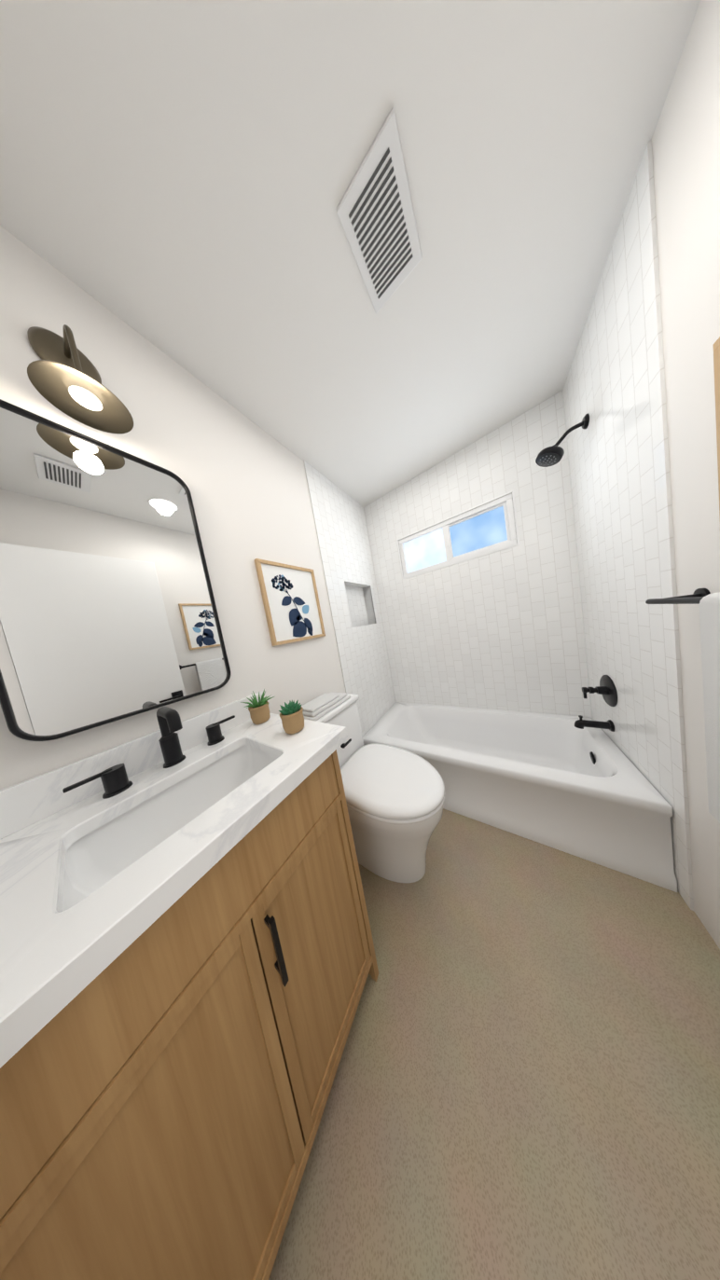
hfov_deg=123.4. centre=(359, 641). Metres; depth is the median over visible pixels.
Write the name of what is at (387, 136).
ceiling vent
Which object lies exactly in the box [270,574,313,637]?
print
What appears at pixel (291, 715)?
succulent plant
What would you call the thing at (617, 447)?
wall tile
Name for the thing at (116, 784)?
faucet
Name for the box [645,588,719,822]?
towel rail
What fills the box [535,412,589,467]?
shower head
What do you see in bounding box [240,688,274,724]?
spiky plant
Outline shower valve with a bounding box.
[581,674,617,706]
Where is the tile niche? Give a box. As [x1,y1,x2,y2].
[344,580,376,627]
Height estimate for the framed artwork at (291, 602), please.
0.448 m
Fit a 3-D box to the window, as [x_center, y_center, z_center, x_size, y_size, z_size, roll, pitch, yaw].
[0.759,-0.835,1.640,0.884,0.379,0.054,-7,5,34]
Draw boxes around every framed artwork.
[254,558,325,646]
[712,336,719,515]
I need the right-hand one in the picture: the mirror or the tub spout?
the tub spout
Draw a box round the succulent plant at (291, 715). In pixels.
[278,699,303,734]
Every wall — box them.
[0,225,375,789]
[651,0,719,949]
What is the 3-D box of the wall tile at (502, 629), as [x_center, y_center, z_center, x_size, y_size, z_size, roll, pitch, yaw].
[0.843,-0.248,1.671,1.443,2.440,0.008,-7,5,34]
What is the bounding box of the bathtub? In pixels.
[362,701,676,892]
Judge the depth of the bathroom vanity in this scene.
0.34 m
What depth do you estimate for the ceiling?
0.53 m
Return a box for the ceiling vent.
[336,107,422,314]
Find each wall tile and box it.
[302,460,395,736]
[363,390,591,717]
[562,138,693,910]
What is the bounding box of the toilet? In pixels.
[301,691,444,882]
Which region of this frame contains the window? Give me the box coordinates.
[396,489,519,579]
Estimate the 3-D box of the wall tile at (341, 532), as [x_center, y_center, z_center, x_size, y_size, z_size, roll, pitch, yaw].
[0.032,-0.114,1.753,0.008,2.440,0.784,-7,5,34]
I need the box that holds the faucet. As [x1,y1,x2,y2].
[62,706,234,798]
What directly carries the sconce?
attached to the wall at (240, 475)
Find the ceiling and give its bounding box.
[0,0,700,507]
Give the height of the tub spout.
0.075 m
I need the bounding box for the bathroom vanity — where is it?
[0,691,378,1279]
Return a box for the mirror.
[0,399,230,741]
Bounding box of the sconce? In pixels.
[27,324,133,433]
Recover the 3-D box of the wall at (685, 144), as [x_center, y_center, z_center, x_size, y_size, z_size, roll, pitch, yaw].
[0.794,-0.133,0.182,0.112,2.440,2.774,-7,5,34]
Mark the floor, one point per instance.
(526, 1084)
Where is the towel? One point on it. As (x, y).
(708, 604)
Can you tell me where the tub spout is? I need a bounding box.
[574,715,614,731]
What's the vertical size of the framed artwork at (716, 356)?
0.440 m
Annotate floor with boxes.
[268,808,719,1279]
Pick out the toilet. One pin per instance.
(394, 796)
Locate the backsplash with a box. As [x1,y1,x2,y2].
[0,691,266,855]
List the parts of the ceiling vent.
ceiling air vent slots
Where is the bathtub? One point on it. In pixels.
(563, 783)
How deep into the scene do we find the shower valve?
1.07 m
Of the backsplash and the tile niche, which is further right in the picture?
the tile niche
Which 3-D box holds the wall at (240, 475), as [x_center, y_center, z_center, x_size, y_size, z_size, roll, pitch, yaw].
[-0.495,0.027,1.066,0.112,2.440,2.774,-7,5,34]
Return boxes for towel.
[698,588,719,822]

